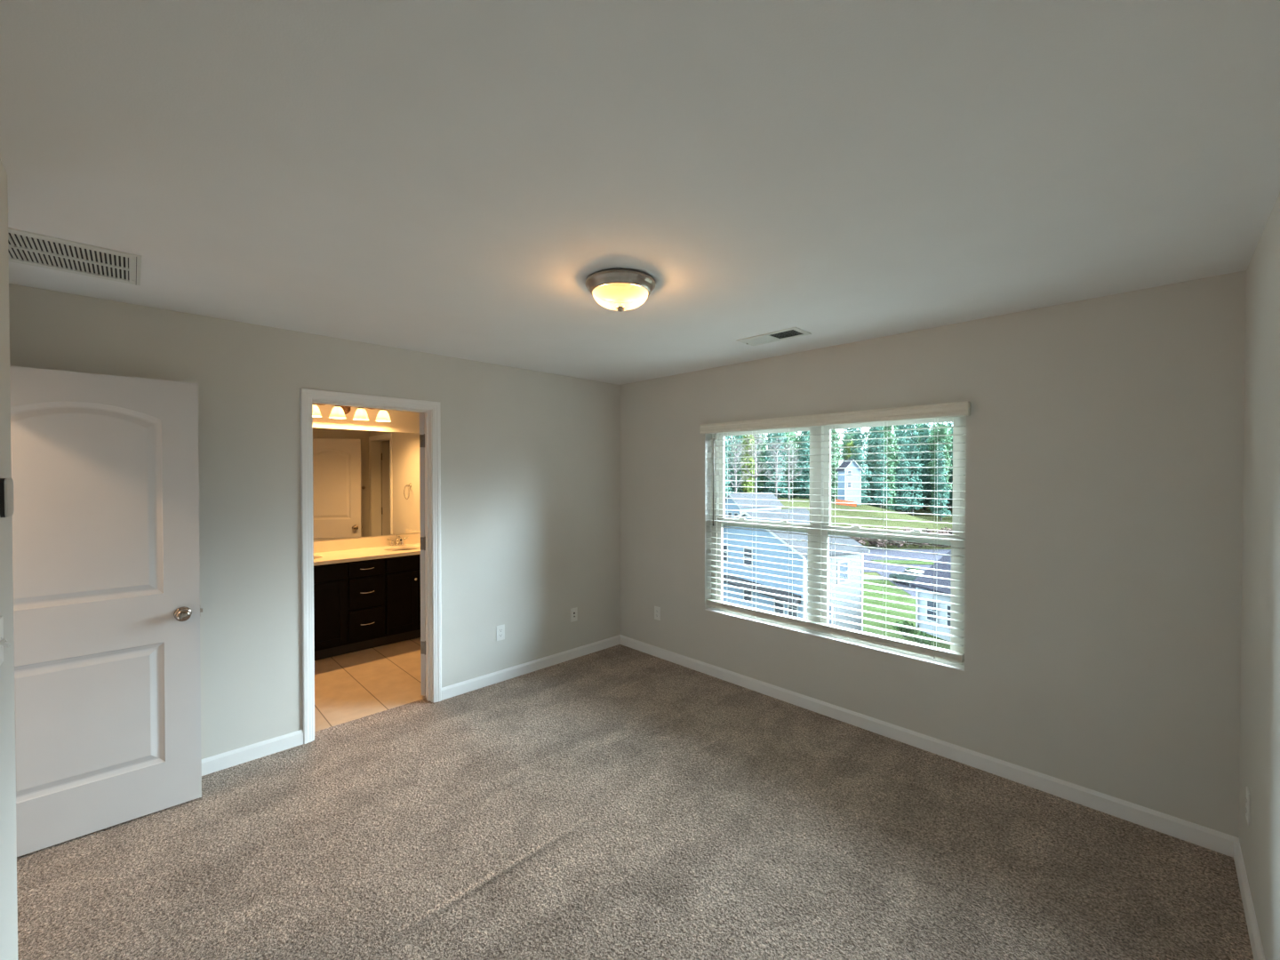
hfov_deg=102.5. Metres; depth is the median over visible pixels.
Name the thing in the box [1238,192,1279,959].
wall
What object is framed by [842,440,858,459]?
leafy tree
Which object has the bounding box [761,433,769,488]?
pine tree
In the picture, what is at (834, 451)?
leafy tree
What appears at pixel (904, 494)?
pine tree
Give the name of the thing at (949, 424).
pine tree
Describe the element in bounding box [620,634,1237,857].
baseboard
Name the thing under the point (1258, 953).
baseboard
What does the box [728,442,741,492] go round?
leafy tree
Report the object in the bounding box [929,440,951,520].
pine tree
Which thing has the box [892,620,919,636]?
shrub
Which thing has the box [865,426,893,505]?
pine tree
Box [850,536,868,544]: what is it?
shrub
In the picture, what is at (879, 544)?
shrub
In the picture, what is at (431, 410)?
door frame
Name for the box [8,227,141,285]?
ceiling vent
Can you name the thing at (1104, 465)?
wall
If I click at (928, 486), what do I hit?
pine tree
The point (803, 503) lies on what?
ground
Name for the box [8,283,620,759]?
wall
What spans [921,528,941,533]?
shrub
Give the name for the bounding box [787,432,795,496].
leafy tree
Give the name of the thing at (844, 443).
leafy tree
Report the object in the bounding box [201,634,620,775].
baseboard
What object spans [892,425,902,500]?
pine tree
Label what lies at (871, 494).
pine tree
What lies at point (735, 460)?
bare tree
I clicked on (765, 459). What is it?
pine tree
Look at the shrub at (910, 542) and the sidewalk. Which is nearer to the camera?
the sidewalk
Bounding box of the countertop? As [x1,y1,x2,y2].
[313,533,420,565]
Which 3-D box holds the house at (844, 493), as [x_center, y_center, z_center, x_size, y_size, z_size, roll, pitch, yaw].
[50.603,0.453,124.262,4.300,10.884,5.240,0,1,0]
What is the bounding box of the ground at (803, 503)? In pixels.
[776,492,952,575]
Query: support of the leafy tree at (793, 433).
on the ground at (803, 503)
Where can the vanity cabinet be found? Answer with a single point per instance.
(359, 605)
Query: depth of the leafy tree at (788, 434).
166.09 m
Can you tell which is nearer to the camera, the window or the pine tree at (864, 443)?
the window
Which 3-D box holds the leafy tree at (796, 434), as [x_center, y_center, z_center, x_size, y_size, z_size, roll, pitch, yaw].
[65.548,-7.590,218.900,8.600,34.466,8.927,0,1,-16]
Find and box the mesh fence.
[834,499,856,507]
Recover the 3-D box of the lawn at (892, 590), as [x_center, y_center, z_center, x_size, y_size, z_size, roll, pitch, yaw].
[23.040,11.289,39.313,20.109,0.340,35.556,0,1,3]
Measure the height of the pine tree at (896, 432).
32.935 m
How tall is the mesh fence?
2.221 m
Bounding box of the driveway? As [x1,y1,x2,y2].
[875,570,925,597]
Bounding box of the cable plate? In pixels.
[570,607,577,622]
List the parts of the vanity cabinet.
false drawer, door, drawer, drawer, drawer, door, false drawer, door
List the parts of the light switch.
plate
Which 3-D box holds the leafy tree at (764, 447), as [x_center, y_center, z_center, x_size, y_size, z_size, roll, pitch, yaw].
[36.946,-2.606,159.481,6.444,25.664,6.514,0,1,-29]
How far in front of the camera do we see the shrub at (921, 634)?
33.88 m
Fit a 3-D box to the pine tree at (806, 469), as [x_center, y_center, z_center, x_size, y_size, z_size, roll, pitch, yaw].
[45.781,-5.769,142.281,6.556,24.669,6.192,0,1,-19]
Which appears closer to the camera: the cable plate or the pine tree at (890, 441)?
the cable plate
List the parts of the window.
sash, sash, sill, sash, sash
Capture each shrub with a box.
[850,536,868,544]
[864,537,889,547]
[887,540,908,547]
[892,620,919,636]
[897,526,913,531]
[910,542,931,547]
[910,631,932,646]
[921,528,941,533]
[937,528,951,534]
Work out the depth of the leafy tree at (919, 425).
174.65 m
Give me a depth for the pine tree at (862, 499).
132.58 m
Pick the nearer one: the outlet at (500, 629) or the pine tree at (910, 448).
the outlet at (500, 629)
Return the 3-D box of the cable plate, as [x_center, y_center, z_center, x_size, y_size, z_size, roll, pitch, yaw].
[-0.572,1.171,4.461,0.072,0.116,0.010,-1,1,-45]
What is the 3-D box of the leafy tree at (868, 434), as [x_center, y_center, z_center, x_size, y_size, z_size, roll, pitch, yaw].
[79.758,-5.019,175.444,7.603,30.281,7.686,0,1,-29]
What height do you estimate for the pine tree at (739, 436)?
27.501 m
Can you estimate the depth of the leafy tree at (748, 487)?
141.37 m
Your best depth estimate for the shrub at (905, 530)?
87.39 m
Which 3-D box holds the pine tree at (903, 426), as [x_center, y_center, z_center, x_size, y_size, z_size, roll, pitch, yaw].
[78.291,-6.078,150.019,8.103,32.848,8.761,0,1,26]
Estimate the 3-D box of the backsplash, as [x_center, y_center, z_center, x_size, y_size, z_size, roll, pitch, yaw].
[-2.866,0.632,5.032,1.575,0.102,0.018,-1,1,-45]
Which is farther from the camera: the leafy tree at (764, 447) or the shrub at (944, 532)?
the leafy tree at (764, 447)
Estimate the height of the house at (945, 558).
6.092 m
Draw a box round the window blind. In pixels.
[700,400,970,663]
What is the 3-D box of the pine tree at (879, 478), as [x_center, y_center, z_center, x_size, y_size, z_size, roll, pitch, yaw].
[59.985,-2.304,128.074,5.061,18.978,4.681,0,1,28]
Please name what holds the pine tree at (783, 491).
on the ground at (803, 503)
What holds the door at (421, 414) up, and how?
in the wall at (531, 460)
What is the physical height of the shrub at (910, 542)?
2.516 m
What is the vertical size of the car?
1.500 m
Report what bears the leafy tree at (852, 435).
on the ground at (803, 503)
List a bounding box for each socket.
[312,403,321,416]
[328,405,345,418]
[352,407,368,420]
[375,408,391,422]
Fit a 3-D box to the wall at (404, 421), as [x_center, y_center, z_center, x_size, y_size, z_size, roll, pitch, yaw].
[-2.835,0.322,5.156,3.615,2.440,0.115,-1,1,-45]
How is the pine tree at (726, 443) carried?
on the ground at (803, 503)
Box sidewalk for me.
[863,575,887,580]
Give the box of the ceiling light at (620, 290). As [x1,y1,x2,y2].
[584,269,655,311]
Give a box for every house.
[723,508,869,631]
[724,492,783,518]
[836,459,863,504]
[910,550,951,641]
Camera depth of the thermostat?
1.30 m
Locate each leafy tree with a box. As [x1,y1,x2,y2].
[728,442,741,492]
[739,434,759,493]
[753,433,767,492]
[775,432,792,497]
[784,432,795,498]
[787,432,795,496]
[787,432,797,498]
[792,432,799,497]
[793,432,809,498]
[831,429,843,500]
[840,432,853,460]
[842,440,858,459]
[844,432,863,457]
[863,427,872,506]
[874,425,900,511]
[914,423,931,508]
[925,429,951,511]
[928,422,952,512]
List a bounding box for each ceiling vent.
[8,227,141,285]
[736,327,811,345]
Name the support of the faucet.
on the countertop
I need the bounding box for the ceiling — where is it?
[0,0,1279,384]
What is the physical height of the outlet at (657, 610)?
0.116 m
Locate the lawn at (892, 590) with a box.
[863,579,950,649]
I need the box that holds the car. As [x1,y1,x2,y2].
[888,569,923,587]
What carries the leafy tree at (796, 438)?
on the ground at (803, 503)
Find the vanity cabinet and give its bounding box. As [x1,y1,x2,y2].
[313,548,420,660]
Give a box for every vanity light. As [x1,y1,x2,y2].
[312,403,324,416]
[328,405,352,418]
[352,407,368,420]
[375,408,391,422]
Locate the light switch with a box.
[0,616,10,665]
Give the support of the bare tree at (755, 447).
on the ground at (803, 503)
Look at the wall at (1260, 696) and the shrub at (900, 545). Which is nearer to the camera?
the wall at (1260, 696)
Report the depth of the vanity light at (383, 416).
5.04 m
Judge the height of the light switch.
0.116 m
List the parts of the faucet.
spout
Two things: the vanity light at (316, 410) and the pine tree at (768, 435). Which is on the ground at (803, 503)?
the pine tree at (768, 435)
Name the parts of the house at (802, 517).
pane, pane, pane, pane, pane, pane, pane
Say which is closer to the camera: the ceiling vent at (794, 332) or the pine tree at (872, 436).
the ceiling vent at (794, 332)
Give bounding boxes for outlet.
[496,624,504,640]
[654,606,660,620]
[1245,786,1250,825]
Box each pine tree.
[724,435,734,497]
[724,436,738,493]
[734,435,743,492]
[740,437,760,493]
[760,435,768,492]
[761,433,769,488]
[764,432,791,497]
[765,433,772,489]
[767,432,788,497]
[794,431,809,498]
[838,428,855,459]
[839,428,848,464]
[848,427,871,504]
[856,447,868,502]
[864,428,876,504]
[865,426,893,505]
[865,426,893,507]
[869,432,891,508]
[888,424,901,498]
[888,432,914,512]
[892,424,915,511]
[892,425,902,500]
[894,424,921,512]
[896,424,927,516]
[915,423,932,510]
[920,423,948,505]
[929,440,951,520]
[945,422,952,510]
[947,422,952,505]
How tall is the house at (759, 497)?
8.492 m
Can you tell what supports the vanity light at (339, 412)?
attached to the wall at (404, 421)
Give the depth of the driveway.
53.71 m
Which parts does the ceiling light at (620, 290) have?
lamp shade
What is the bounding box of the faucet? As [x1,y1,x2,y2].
[386,534,407,546]
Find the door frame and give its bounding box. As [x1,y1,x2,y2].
[300,388,441,743]
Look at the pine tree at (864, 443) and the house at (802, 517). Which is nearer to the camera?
the house at (802, 517)
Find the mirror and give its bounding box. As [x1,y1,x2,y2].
[312,427,420,540]
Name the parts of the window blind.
ladder cord, ladder cord, ladder cord, ladder cord, rail, head rail, ladder cord, ladder cord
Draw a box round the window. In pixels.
[704,416,966,671]
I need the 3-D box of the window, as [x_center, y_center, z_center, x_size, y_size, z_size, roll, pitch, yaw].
[1.213,0.314,3.530,0.150,1.477,1.809,-1,1,-45]
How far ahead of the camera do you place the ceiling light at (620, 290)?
2.15 m
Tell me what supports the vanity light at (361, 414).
attached to the wall at (404, 421)
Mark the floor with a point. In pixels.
(620, 802)
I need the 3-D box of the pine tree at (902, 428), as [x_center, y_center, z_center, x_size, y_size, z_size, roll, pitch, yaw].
[82.142,-6.275,159.045,8.151,33.044,8.813,0,1,-2]
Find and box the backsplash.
[313,533,420,552]
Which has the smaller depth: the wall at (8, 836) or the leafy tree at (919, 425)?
the wall at (8, 836)
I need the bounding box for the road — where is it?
[863,549,951,572]
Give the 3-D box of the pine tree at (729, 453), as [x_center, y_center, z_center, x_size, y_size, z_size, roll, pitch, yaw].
[25.927,-3.373,150.848,6.231,24.822,6.596,0,1,-9]
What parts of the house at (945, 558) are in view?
pane, pane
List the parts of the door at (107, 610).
knob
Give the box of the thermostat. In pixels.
[0,478,14,517]
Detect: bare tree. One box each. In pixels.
[724,437,749,492]
[738,433,769,492]
[762,438,786,497]
[777,440,805,499]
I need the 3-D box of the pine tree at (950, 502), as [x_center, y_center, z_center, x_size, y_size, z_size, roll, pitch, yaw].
[98.180,-7.109,158.678,9.273,34.766,8.576,0,1,2]
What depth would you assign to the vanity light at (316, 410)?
4.64 m
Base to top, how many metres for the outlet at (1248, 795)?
0.116 m
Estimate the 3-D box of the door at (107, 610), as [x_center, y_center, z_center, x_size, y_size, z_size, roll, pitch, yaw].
[-2.429,0.547,2.253,0.166,2.032,0.778,1,1,43]
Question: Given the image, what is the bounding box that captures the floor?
[16,637,1253,959]
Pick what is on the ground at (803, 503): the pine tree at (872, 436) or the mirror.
the pine tree at (872, 436)
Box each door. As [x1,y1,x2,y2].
[9,366,202,856]
[419,412,425,695]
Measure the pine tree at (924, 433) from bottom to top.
31.199 m
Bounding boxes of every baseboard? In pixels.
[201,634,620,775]
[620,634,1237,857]
[1233,837,1265,959]
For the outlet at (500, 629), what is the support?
attached to the wall at (531, 460)
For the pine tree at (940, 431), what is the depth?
141.03 m
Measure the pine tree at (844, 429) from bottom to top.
35.201 m
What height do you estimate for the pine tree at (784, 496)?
27.548 m
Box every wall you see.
[0,159,17,959]
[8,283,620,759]
[312,404,420,542]
[619,270,1246,837]
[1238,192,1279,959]
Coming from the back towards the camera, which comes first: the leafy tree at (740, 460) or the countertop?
the leafy tree at (740, 460)
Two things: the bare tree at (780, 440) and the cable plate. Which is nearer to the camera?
the cable plate
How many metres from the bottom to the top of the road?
0.350 m
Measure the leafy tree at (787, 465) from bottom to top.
25.329 m
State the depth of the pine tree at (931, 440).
150.12 m
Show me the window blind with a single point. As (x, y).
(957, 409)
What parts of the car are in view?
roof panel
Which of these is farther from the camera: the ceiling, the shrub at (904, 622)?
the shrub at (904, 622)
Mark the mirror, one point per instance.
(366, 483)
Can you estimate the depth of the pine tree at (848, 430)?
167.66 m
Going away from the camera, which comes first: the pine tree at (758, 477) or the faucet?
the faucet
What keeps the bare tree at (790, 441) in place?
on the ground at (803, 503)

